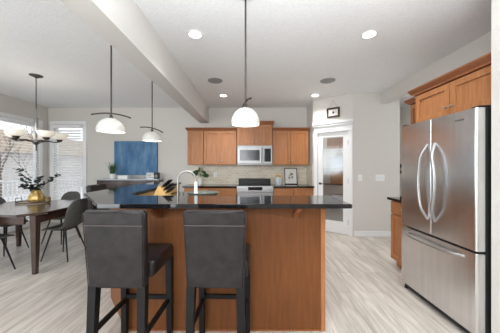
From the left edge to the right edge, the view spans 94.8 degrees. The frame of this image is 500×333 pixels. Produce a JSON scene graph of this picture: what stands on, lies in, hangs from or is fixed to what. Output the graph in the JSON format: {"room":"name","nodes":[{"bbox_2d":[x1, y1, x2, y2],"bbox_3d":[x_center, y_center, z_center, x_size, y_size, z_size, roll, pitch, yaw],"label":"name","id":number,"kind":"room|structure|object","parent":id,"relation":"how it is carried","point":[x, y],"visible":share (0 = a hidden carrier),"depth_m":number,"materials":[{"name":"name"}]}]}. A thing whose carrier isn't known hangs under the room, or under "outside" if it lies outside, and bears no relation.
{"room":"kitchen","nodes":[
{"label":"kitchen","id":0,"kind":"room"},
{"bbox_2d":[0,94,47,233],"bbox_3d":[-4.870,-0.035,1.240,0.120,2.740,8.480,0,0,0],"label":"wall","id":1,"kind":"structure","parent":0,"point":[10,105],"depth_m":5.06,"materials":[{"name":"paint"}]},
{"bbox_2d":[0,112,42,233],"bbox_3d":[-4.840,0.125,3.990,0.120,2.350,2.650,0,0,0],"label":"window","id":2,"kind":"structure","parent":1,"relation":"in","point":[2,114],"depth_m":5.20,"materials":[{"name":"white paint"}]},
{"bbox_2d":[0,121,86,201],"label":"window","id":3,"kind":"structure","parent":1,"relation":"in","point":[83,123],"depth_m":5.46,"materials":[{"name":"white paint"}]},
{"bbox_2d":[0,117,41,227],"bbox_3d":[-4.760,0.120,4.810,0.057,2.130,0.820,0,0,0],"label":"window blind","id":4,"kind":"object","parent":3,"relation":"attached to","point":[1,118],"visible":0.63,"depth_m":4.71,"materials":[{"name":"white paint"}]},
{"bbox_2d":[52,125,81,199],"bbox_3d":[-4.320,-0.045,5.429,0.660,1.860,0.054,0,0,0],"label":"window blind","id":5,"kind":"object","parent":3,"relation":"attached to","point":[53,126],"visible":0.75,"depth_m":5.43,"materials":[{"name":"white paint"}]},
{"bbox_2d":[109,174,115,178],"bbox_3d":[-3.080,0.220,5.160,0.136,0.110,0.136,0,0,0],"label":"pot","id":6,"kind":"object","parent":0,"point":[112,176],"depth_m":5.11,"materials":[{"name":"white ceramic"}]},
{"bbox_2d":[48,108,401,222],"bbox_3d":[-0.580,-0.035,5.532,8.660,2.740,0.135,0,0,0],"label":"wall","id":7,"kind":"structure","parent":0,"point":[172,151],"depth_m":5.48,"materials":[{"name":"paint"}]},
{"bbox_2d":[60,0,208,122],"bbox_3d":[-1.080,-1.218,1.240,0.200,0.375,8.480,0,0,0],"label":"ceiling beam","id":8,"kind":"structure","parent":7,"relation":"attached to","point":[121,23],"depth_m":2.12,"materials":[{"name":"white paint"}]},
{"bbox_2d":[114,141,157,174],"bbox_3d":[-2.705,-0.200,5.457,1.020,0.800,0.042,0,0,0],"label":"painting","id":9,"kind":"object","parent":7,"relation":"attached to","point":[132,157],"visible":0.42,"depth_m":5.44,"materials":[{"name":"blue paint"}]},
{"bbox_2d":[185,127,203,164],"bbox_3d":[-1.240,-0.450,5.289,0.390,0.830,0.378,0,0,0],"label":"upper cabinet","id":10,"kind":"object","parent":7,"relation":"attached to","point":[195,135],"visible":0.94,"depth_m":5.16,"materials":[{"name":"brown wood"}]},
{"bbox_2d":[203,127,236,164],"bbox_3d":[-0.670,-0.450,5.289,0.740,0.830,0.378,0,0,0],"label":"upper cabinet","id":11,"kind":"object","parent":7,"relation":"attached to","point":[220,143],"visible":0.98,"depth_m":5.16,"materials":[{"name":"brown wood"}]},
{"bbox_2d":[237,121,273,145],"bbox_3d":[0.102,-0.735,5.264,0.855,0.540,0.428,0,0,0],"label":"upper cabinet","id":12,"kind":"object","parent":7,"relation":"attached to","point":[261,135],"visible":0.85,"depth_m":5.11,"materials":[{"name":"brown wood"}]},
{"bbox_2d":[237,146,271,164],"bbox_3d":[0.105,-0.250,5.240,0.770,0.420,0.460,0,0,0],"label":"microwave","id":13,"kind":"object","parent":12,"relation":"attached to","point":[246,155],"visible":1,"depth_m":5.06,"materials":[{"name":"silver metal"}]},
{"bbox_2d":[272,127,309,164],"bbox_3d":[0.917,-0.450,5.289,0.825,0.830,0.378,0,0,0],"label":"upper cabinet","id":14,"kind":"object","parent":7,"relation":"attached to","point":[289,144],"visible":0.99,"depth_m":5.16,"materials":[{"name":"brown wood"}]},
{"bbox_2d":[0,223,465,332],"bbox_3d":[-0.580,1.360,1.650,8.660,0.050,9.300,0,0,0],"label":"floor","id":15,"kind":"structure","parent":0,"point":[366,292],"depth_m":2.44,"materials":[{"name":"beige wood"}]},
{"bbox_2d":[0,233,15,269],"bbox_3d":[-3.277,0.905,2.805,0.444,0.864,0.469,0,0,12],"label":"dining chair","id":16,"kind":"object","parent":15,"relation":"on","point":[2,236],"visible":1,"depth_m":2.94,"materials":[{"name":"black metal"}]},
{"bbox_2d":[0,197,28,256],"bbox_3d":[-3.865,0.905,3.601,0.469,0.864,0.444,0,0,2],"label":"dining chair","id":17,"kind":"object","parent":15,"relation":"on","point":[5,227],"visible":0.21,"depth_m":3.72,"materials":[{"name":"black metal"}]},
{"bbox_2d":[0,200,87,274],"bbox_3d":[-3.292,0.957,3.360,1.415,0.757,1.240,0,0,0],"label":"dining table","id":18,"kind":"object","parent":15,"relation":"on","point":[11,213],"visible":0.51,"depth_m":2.92,"materials":[{"name":"brown wood"}]},
{"bbox_2d":[14,198,50,203],"bbox_3d":[-3.450,0.539,3.660,0.490,0.077,0.340,0,0,0],"label":"serving tray","id":19,"kind":"object","parent":18,"relation":"on","point":[15,202],"visible":0.75,"depth_m":3.61,"materials":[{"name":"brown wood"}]},
{"bbox_2d":[27,189,45,202],"bbox_3d":[-3.397,0.469,3.660,0.223,0.195,0.226,0,0,0],"label":"vase","id":20,"kind":"object","parent":19,"relation":"on","point":[37,195],"visible":0.93,"depth_m":3.60,"materials":[{"name":"gold metal"}]},
{"bbox_2d":[13,168,35,188],"bbox_3d":[-3.611,0.239,3.695,0.433,0.436,0.128,0,0,6],"label":"branch","id":21,"kind":"object","parent":20,"relation":"in","point":[20,170],"visible":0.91,"depth_m":3.71,"materials":[{"name":"brown plant"}]},
{"bbox_2d":[14,177,34,191],"bbox_3d":[-3.539,0.313,3.624,0.295,0.287,0.118,0,0,-17],"label":"branch","id":22,"kind":"object","parent":20,"relation":"in","point":[21,178],"visible":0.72,"depth_m":3.61,"materials":[{"name":"brown plant"}]},
{"bbox_2d":[18,184,33,192],"bbox_3d":[-3.453,0.361,3.574,0.131,0.193,0.210,0,0,28],"label":"branch","id":23,"kind":"object","parent":20,"relation":"in","point":[23,186],"visible":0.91,"depth_m":3.56,"materials":[{"name":"brown plant"}]},
{"bbox_2d":[33,179,41,189],"bbox_3d":[-3.331,0.322,3.625,0.192,0.268,0.166,0,0,0],"label":"branch","id":24,"kind":"object","parent":20,"relation":"in","point":[39,185],"visible":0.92,"depth_m":3.61,"materials":[{"name":"brown plant"}]},
{"bbox_2d":[34,176,43,189],"bbox_3d":[-3.432,0.303,3.735,0.107,0.307,0.204,0,0,-24],"label":"branch","id":25,"kind":"object","parent":20,"relation":"in","point":[40,177],"visible":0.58,"depth_m":3.73,"materials":[{"name":"brown plant"}]},
{"bbox_2d":[39,173,60,189],"bbox_3d":[-3.228,0.280,3.677,0.350,0.353,0.134,0,0,0],"label":"branch","id":26,"kind":"object","parent":20,"relation":"in","point":[51,178],"visible":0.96,"depth_m":3.67,"materials":[{"name":"brown plant"}]},
{"bbox_2d":[41,191,80,244],"bbox_3d":[-3.377,0.905,4.155,0.444,0.864,0.469,0,0,5],"label":"dining chair","id":27,"kind":"object","parent":15,"relation":"on","point":[72,195],"visible":0.3,"depth_m":4.33,"materials":[{"name":"grey fabric"}]},
{"bbox_2d":[40,198,87,261],"bbox_3d":[-2.700,0.905,3.399,0.469,0.864,0.444,0,0,2],"label":"dining chair","id":28,"kind":"object","parent":15,"relation":"on","point":[73,216],"visible":0.94,"depth_m":3.29,"materials":[{"name":"grey fabric"}]},
{"bbox_2d":[86,184,110,209],"bbox_3d":[-2.106,0.802,3.460,0.462,1.065,0.410,0,0,1],"label":"bar stool","id":29,"kind":"object","parent":15,"relation":"on","point":[97,187],"visible":0.16,"depth_m":3.31,"materials":[{"name":"brown leather"}]},
{"bbox_2d":[82,210,172,332],"bbox_3d":[-0.822,0.802,1.616,0.410,1.065,0.462,0,0,2],"label":"bar stool","id":30,"kind":"object","parent":15,"relation":"on","point":[119,253],"visible":1,"depth_m":1.42,"materials":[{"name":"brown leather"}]},
{"bbox_2d":[95,178,164,188],"bbox_3d":[-2.700,0.805,5.210,1.360,1.060,0.459,0,0,0],"label":"sideboard","id":31,"kind":"object","parent":15,"relation":"on","point":[111,183],"visible":0.29,"depth_m":5.01,"materials":[{"name":"grey ceramic"}]},
{"bbox_2d":[107,161,118,178],"bbox_3d":[-3.056,0.080,5.161,0.247,0.390,0.302,0,0,21],"label":"potted grass","id":32,"kind":"object","parent":31,"relation":"on","point":[113,169],"depth_m":5.12,"materials":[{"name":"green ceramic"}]},
{"bbox_2d":[118,175,130,178],"bbox_3d":[-2.825,0.237,5.170,0.210,0.075,0.140,0,0,0],"label":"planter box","id":33,"kind":"object","parent":31,"relation":"on","point":[119,176],"visible":1,"depth_m":5.10,"materials":[{"name":"white ceramic"}]},
{"bbox_2d":[147,173,153,178],"bbox_3d":[-2.225,0.207,5.159,0.160,0.135,0.083,0,0,0],"label":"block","id":34,"kind":"object","parent":31,"relation":"on","point":[149,175],"visible":0.94,"depth_m":5.12,"materials":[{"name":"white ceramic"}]},
{"bbox_2d":[154,172,159,178],"bbox_3d":[-2.090,0.205,5.158,0.100,0.140,0.104,0,0,0],"label":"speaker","id":35,"kind":"object","parent":31,"relation":"on","point":[156,174],"visible":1,"depth_m":5.11},
{"bbox_2d":[184,188,209,191],"bbox_3d":[-1.125,0.892,5.157,0.550,0.885,0.636,0,0,0],"label":"base cabinet","id":36,"kind":"object","parent":15,"relation":"on","point":[185,189],"visible":0.06,"depth_m":4.87,"materials":[{"name":"brown wood"}]},
{"bbox_2d":[182,184,237,187],"bbox_3d":[-0.857,0.432,5.152,1.147,0.034,0.624,0,0,0],"label":"countertop","id":37,"kind":"structure","parent":36,"relation":"on","point":[188,185],"depth_m":4.84,"materials":[{"name":"black stone"}]},
{"bbox_2d":[193,167,208,184],"bbox_3d":[-1.156,0.215,5.238,0.367,0.399,0.251,0,0,22],"label":"leafy plant","id":38,"kind":"object","parent":37,"relation":"on","point":[195,172],"visible":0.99,"depth_m":5.25,"materials":[{"name":"green plant"}]},
{"bbox_2d":[183,210,250,332],"bbox_3d":[-0.208,0.802,1.616,0.410,1.065,0.462,0,0,2],"label":"bar stool","id":39,"kind":"object","parent":15,"relation":"on","point":[217,253],"visible":1,"depth_m":1.41,"materials":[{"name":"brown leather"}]},
{"bbox_2d":[111,184,324,330],"bbox_3d":[-0.751,0.816,2.529,1.289,1.038,2.862,0,0,-45],"label":"base cabinet","id":40,"kind":"object","parent":15,"relation":"on","point":[287,257],"visible":0.52,"depth_m":1.87,"materials":[{"name":"brown wood"}]},
{"bbox_2d":[84,182,351,208],"bbox_3d":[-0.470,0.281,2.770,2.380,0.032,2.300,0,0,0],"label":"countertop","id":41,"kind":"structure","parent":40,"relation":"on","point":[126,197],"depth_m":1.74,"materials":[{"name":"black stone"}]},
{"bbox_2d":[210,188,236,195],"bbox_3d":[-0.565,0.892,5.157,0.560,0.885,0.636,0,0,0],"label":"base cabinet","id":42,"kind":"object","parent":15,"relation":"on","point":[221,191],"visible":0.15,"depth_m":4.87,"materials":[{"name":"brown wood"}]},
{"bbox_2d":[237,178,272,195],"bbox_3d":[0.107,0.777,5.114,0.765,0.995,0.681,0,0,0],"label":"range","id":43,"kind":"object","parent":15,"relation":"on","point":[246,186],"visible":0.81,"depth_m":4.83,"materials":[{"name":"silver metal"}]},
{"bbox_2d":[237,184,272,185],"bbox_3d":[0.107,0.417,5.110,0.765,0.025,0.500,0,0,0],"label":"cooktop","id":44,"kind":"object","parent":43,"relation":"in","point":[238,184],"depth_m":4.90,"materials":[{"name":"black glass"}]},
{"bbox_2d":[273,188,292,195],"bbox_3d":[0.708,0.892,5.157,0.415,0.885,0.636,0,0,0],"label":"base cabinet","id":45,"kind":"object","parent":15,"relation":"on","point":[276,191],"visible":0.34,"depth_m":4.87,"materials":[{"name":"brown wood"}]},
{"bbox_2d":[293,188,312,195],"bbox_3d":[1.133,0.892,5.157,0.425,0.885,0.636,0,0,0],"label":"base cabinet","id":46,"kind":"object","parent":15,"relation":"on","point":[296,191],"visible":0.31,"depth_m":4.87,"materials":[{"name":"brown wood"}]},
{"bbox_2d":[272,184,313,187],"bbox_3d":[0.929,0.432,5.152,0.862,0.034,0.624,0,0,0],"label":"countertop","id":47,"kind":"structure","parent":46,"relation":"on","point":[274,185],"depth_m":4.84,"materials":[{"name":"black stone"}]},
{"bbox_2d":[275,178,280,184],"bbox_3d":[0.630,0.333,5.150,0.144,0.165,0.144,0,0,0],"label":"utensil crock","id":48,"kind":"object","parent":47,"relation":"on","point":[277,180],"visible":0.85,"depth_m":5.09,"materials":[{"name":"grey ceramic"}]},
{"bbox_2d":[284,168,297,183],"bbox_3d":[0.960,0.227,5.410,0.300,0.380,0.099,0,0,0],"label":"picture frame","id":49,"kind":"object","parent":47,"relation":"on","point":[290,174],"visible":0.88,"depth_m":5.41,"materials":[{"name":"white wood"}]},
{"bbox_2d":[391,201,403,268],"bbox_3d":[2.179,0.892,2.850,0.631,0.885,0.500,0,0,0],"label":"base cabinet","id":50,"kind":"object","parent":15,"relation":"on","point":[396,207],"visible":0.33,"depth_m":3.00,"materials":[{"name":"brown wood"}]},
{"bbox_2d":[387,197,401,202],"bbox_3d":[2.183,0.432,2.868,0.630,0.034,0.545,0,0,0],"label":"countertop","id":51,"kind":"structure","parent":50,"relation":"on","point":[397,199],"depth_m":2.98,"materials":[{"name":"black stone"}]},
{"bbox_2d":[402,105,490,332],"bbox_3d":[2.027,0.440,2.135,0.827,1.790,0.866,0,0,0],"label":"refrigerator","id":52,"kind":"object","parent":15,"relation":"on","point":[446,160],"visible":0.98,"depth_m":1.93,"materials":[{"name":"silver metal"}]},
{"bbox_3d":[-0.298,0.848,2.922,1.791,0.794,1.695,0,0,0],"label":"base cabinet","id":53,"kind":"object","parent":15,"relation":"on","visible":0},
{"bbox_2d":[171,192,188,195],"bbox_3d":[-0.296,0.432,2.929,1.793,0.035,1.693,0,0,0],"label":"countertop","id":54,"kind":"structure","parent":53,"relation":"on","point":[175,193],"depth_m":3.41,"materials":[{"name":"black stone"}]},
{"bbox_2d":[153,179,174,195],"bbox_3d":[-0.970,0.279,2.557,0.271,0.273,0.100,0,0,12],"label":"knife block","id":55,"kind":"object","parent":54,"relation":"on","point":[162,190],"visible":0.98,"depth_m":2.52,"materials":[{"name":"brown wood"}]},
{"bbox_2d":[177,170,197,195],"bbox_3d":[-0.632,0.226,2.292,0.223,0.378,0.056,0,0,-9],"label":"faucet","id":56,"kind":"object","parent":54,"relation":"on","point":[182,172],"visible":0.66,"depth_m":2.29,"materials":[{"name":"silver metal"}]},
{"bbox_3d":[-0.490,0.412,2.530,0.620,0.006,0.260,0,0,0],"label":"sink","id":57,"kind":"object","parent":54,"relation":"in","visible":0},
{"bbox_2d":[187,191,217,195],"bbox_3d":[-0.510,0.344,2.500,0.344,0.130,0.344,0,0,0],"label":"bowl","id":58,"kind":"object","parent":57,"relation":"on","point":[191,193],"visible":0.38,"depth_m":2.53,"materials":[{"name":"grey ceramic"}]},
{"bbox_2d":[0,0,490,107],"bbox_3d":[-0.580,-1.455,1.650,8.660,0.100,9.300,0,0,0],"label":"ceiling","id":59,"kind":"structure","parent":0,"point":[292,46],"depth_m":2.74,"materials":[{"name":"white paint"}]},
{"bbox_2d":[3,73,68,150],"bbox_3d":[-3.309,-0.823,3.532,0.770,1.165,0.761,0,0,0],"label":"chandelier","id":60,"kind":"object","parent":59,"relation":"hanging from","point":[40,136],"visible":1,"depth_m":3.50,"materials":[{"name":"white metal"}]},
{"bbox_2d":[91,45,130,133],"bbox_3d":[-1.400,-0.877,2.320,0.263,1.055,0.285,0,0,40],"label":"pendant lamp","id":61,"kind":"object","parent":59,"relation":"hanging from","point":[106,125],"visible":0.95,"depth_m":2.30,"materials":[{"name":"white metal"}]},
{"bbox_2d":[140,81,162,141],"bbox_3d":[-1.400,-0.885,3.290,0.285,1.040,0.263,0,0,-18],"label":"pendant lamp","id":62,"kind":"object","parent":59,"relation":"hanging from","point":[151,136],"visible":0.94,"depth_m":3.23,"materials":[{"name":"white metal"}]},
{"bbox_2d":[186,30,202,39],"bbox_3d":[-0.586,-1.402,2.450,0.176,0.006,0.176,0,0,0],"label":"recessed light","id":63,"kind":"object","parent":59,"relation":"in","point":[193,34],"visible":1,"depth_m":2.44,"materials":[{"name":"white paint"}]},
{"bbox_2d":[208,78,221,83],"bbox_3d":[-0.570,-1.401,3.760,0.240,0.007,0.240,0,0,0],"label":"ceiling speaker","id":64,"kind":"object","parent":59,"relation":"attached to","point":[211,80],"visible":1,"depth_m":3.74,"materials":[{"name":"grey"}]},
{"bbox_2d":[231,0,259,126],"bbox_3d":[-0.036,-0.871,1.860,0.250,1.068,0.230,0,0,33],"label":"pendant lamp","id":65,"kind":"object","parent":59,"relation":"hanging from","point":[245,116],"visible":1,"depth_m":1.80,"materials":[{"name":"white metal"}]},
{"bbox_2d":[320,78,335,83],"bbox_3d":[1.270,-1.401,3.760,0.240,0.007,0.240,0,0,0],"label":"ceiling speaker","id":66,"kind":"object","parent":59,"relation":"attached to","point":[325,80],"visible":1,"depth_m":3.74,"materials":[{"name":"grey"}]},
{"bbox_2d":[321,78,333,82],"bbox_3d":[1.270,-1.403,3.760,0.200,0.005,0.200,0,0,0],"label":"grille","id":67,"kind":"object","parent":66,"relation":"attached to","point":[326,80],"depth_m":3.74,"materials":[{"name":"grey metal"}]},
{"bbox_2d":[360,30,378,39],"bbox_3d":[1.270,-1.402,2.450,0.176,0.006,0.176,0,0,0],"label":"recessed light","id":68,"kind":"object","parent":59,"relation":"in","point":[369,34],"visible":1,"depth_m":2.44,"materials":[{"name":"white paint"}]},
{"bbox_2d":[306,101,312,185],"bbox_3d":[1.383,-0.035,5.205,0.095,2.740,0.550,0,0,0],"label":"wall","id":69,"kind":"structure","parent":0,"point":[310,107],"depth_m":5.13,"materials":[{"name":"paint"}]},
{"bbox_2d":[313,93,352,195],"bbox_3d":[1.683,-0.035,4.676,0.804,2.740,0.100,0,0,38],"label":"wall","id":70,"kind":"structure","parent":0,"point":[345,102],"depth_m":4.64,"materials":[{"name":"paint"}]},
{"bbox_2d":[312,119,352,235],"bbox_3d":[1.638,0.217,4.609,0.804,2.235,0.060,0,0,38],"label":"trim","id":71,"kind":"structure","parent":70,"relation":"attached to","point":[341,125],"depth_m":4.44,"materials":[{"name":"white paint"}]},
{"bbox_2d":[318,131,347,234],"bbox_3d":[1.663,0.318,4.626,0.616,2.015,0.103,0,0,38],"label":"door","id":72,"kind":"structure","parent":70,"relation":"in","point":[340,227],"depth_m":4.57,"materials":[{"name":"white paint"}]},
{"bbox_2d":[327,102,339,117],"bbox_3d":[1.666,-1.149,4.609,0.260,0.338,0.022,0,0,38],"label":"picture","id":73,"kind":"object","parent":70,"relation":"attached to","point":[333,112],"visible":1,"depth_m":4.60,"materials":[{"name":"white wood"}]},
{"bbox_2d":[328,109,337,115],"bbox_3d":[1.667,-1.080,4.610,0.190,0.130,0.006,0,0,38],"label":"print","id":74,"kind":"object","parent":73,"relation":"attached to","point":[331,112],"depth_m":4.61,"materials":[{"name":"grey paper"}]},
{"bbox_2d":[325,149,342,150],"bbox_3d":[1.961,-0.365,4.973,0.600,0.024,0.270,0,0,38],"label":"shelf","id":75,"kind":"object","parent":70,"relation":"attached to","point":[325,149],"visible":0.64,"depth_m":5.06,"materials":[{"name":"white paint"}]},
{"bbox_2d":[327,138,340,148],"bbox_3d":[1.855,-0.497,5.048,0.270,0.240,0.190,0,0,38],"label":"storage basket","id":76,"kind":"object","parent":75,"relation":"on","point":[332,143],"visible":0.71,"depth_m":4.97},
{"bbox_2d":[340,137,342,148],"bbox_3d":[2.072,-0.497,4.880,0.270,0.240,0.190,0,0,38],"label":"storage basket","id":77,"kind":"object","parent":75,"relation":"on","point":[341,138],"visible":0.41,"depth_m":4.87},
{"bbox_3d":[1.961,0.385,4.973,0.600,0.024,0.270,0,0,38],"label":"shelf","id":78,"kind":"object","parent":70,"relation":"attached to","visible":0},
{"bbox_2d":[330,172,342,183],"bbox_3d":[1.926,0.243,4.993,0.310,0.260,0.190,0,0,38],"label":"storage basket","id":79,"kind":"object","parent":78,"relation":"on","point":[335,177],"visible":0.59,"depth_m":4.93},
{"bbox_3d":[1.961,0.015,4.973,0.600,0.024,0.270,0,0,38],"label":"shelf","id":80,"kind":"object","parent":70,"relation":"attached to","visible":0},
{"bbox_2d":[332,156,342,166],"bbox_3d":[1.958,-0.107,4.969,0.310,0.220,0.190,0,0,38],"label":"tub","id":81,"kind":"object","parent":80,"relation":"on","point":[337,161],"visible":0.58,"depth_m":4.92,"materials":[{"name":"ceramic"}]},
{"bbox_3d":[1.961,0.885,4.973,0.600,0.024,0.270,0,0,38],"label":"shelf","id":82,"kind":"object","parent":70,"relation":"attached to","visible":0},
{"bbox_2d":[332,194,342,200],"bbox_3d":[1.926,0.743,4.993,0.230,0.260,0.190,0,0,38],"label":"tub","id":83,"kind":"object","parent":82,"relation":"on","point":[337,196],"visible":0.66,"depth_m":4.92,"materials":[{"name":"white ceramic"}]},
{"bbox_2d":[353,93,399,235],"bbox_3d":[2.415,-0.035,4.450,0.890,2.740,0.120,0,0,0],"label":"wall","id":84,"kind":"structure","parent":0,"point":[376,125],"depth_m":4.39,"materials":[{"name":"paint"}]},
{"bbox_2d":[354,231,390,236],"bbox_3d":[2.417,1.282,4.381,0.885,0.105,0.018,0,0,0],"label":"baseboard","id":85,"kind":"structure","parent":84,"relation":"attached to","point":[356,233],"depth_m":4.37,"materials":[{"name":"white paint"}]},
{"bbox_2d":[376,175,384,180],"bbox_3d":[2.480,0.215,4.385,0.170,0.120,0.010,0,0,0],"label":"light switch","id":86,"kind":"object","parent":84,"relation":"attached to","point":[378,177],"visible":1,"depth_m":4.38,"materials":[{"name":"white paint"}]},
{"bbox_2d":[402,105,410,126],"bbox_3d":[3.690,-0.035,3.740,0.120,2.740,3.480,0,0,0],"label":"wall","id":87,"kind":"structure","parent":0,"point":[405,110],"depth_m":5.33,"materials":[{"name":"white paint"}]},
{"bbox_2d":[381,31,490,103],"bbox_3d":[2.560,-0.035,0.695,0.120,2.740,7.390,0,0,0],"label":"wall","id":88,"kind":"structure","parent":0,"point":[481,46],"depth_m":2.99,"materials":[{"name":"paint"}]},
{"bbox_2d":[404,96,416,124],"bbox_3d":[2.305,-0.510,2.900,0.380,0.770,0.520,0,0,0],"label":"upper cabinet","id":89,"kind":"object","parent":88,"relation":"attached to","point":[412,101],"visible":0.14,"depth_m":3.05,"materials":[{"name":"brown wood"}]},
{"bbox_2d":[408,52,490,122],"bbox_3d":[2.145,-0.660,2.158,0.690,0.390,0.935,0,0,0],"label":"upper cabinet","id":90,"kind":"object","parent":88,"relation":"attached to","point":[467,86],"visible":0.68,"depth_m":2.06,"materials":[{"name":"brown wood"}]},
{"bbox_2d":[491,0,499,332],"bbox_3d":[2.132,-0.035,1.623,0.735,2.740,0.125,0,0,0],"label":"wall","id":91,"kind":"structure","parent":0,"point":[495,4],"depth_m":1.65,"materials":[{"name":"paint"}]},
{"label":"outside","id":92,"kind":"structure","parent":0,"visible":0},
{"bbox_2d":[4,186,81,201],"bbox_3d":[-17.000,1.985,15.000,46.000,0.100,50.000,0,0,0],"label":"ground","id":93,"kind":"structure","parent":92,"point":[81,186],"depth_m":14.84,"materials":[{"name":"white"}]},
{"bbox_2d":[0,126,17,197],"bbox_3d":[-11.742,-0.095,10.569,2.604,4.072,1.694,0,0,44],"label":"bare tree","id":94,"kind":"object","parent":93,"relation":"on","point":[8,154],"visible":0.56,"depth_m":10.61,"materials":[{"name":"brown plant"}]},
{"bbox_2d":[2,125,32,177],"bbox_3d":[-13.274,-0.428,13.961,2.759,4.742,2.388,0,0,0],"label":"bare tree","id":95,"kind":"object","parent":93,"relation":"on","point":[23,125],"visible":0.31,"depth_m":14.03,"materials":[{"name":"brown plant"}]},
{"bbox_2d":[0,129,81,194],"bbox_3d":[-19.250,-0.465,20.000,6.500,4.800,12.800,0,0,0],"label":"house","id":96,"kind":"structure","parent":93,"relation":"on","point":[25,145],"depth_m":17.05,"materials":[{"name":"grey"}]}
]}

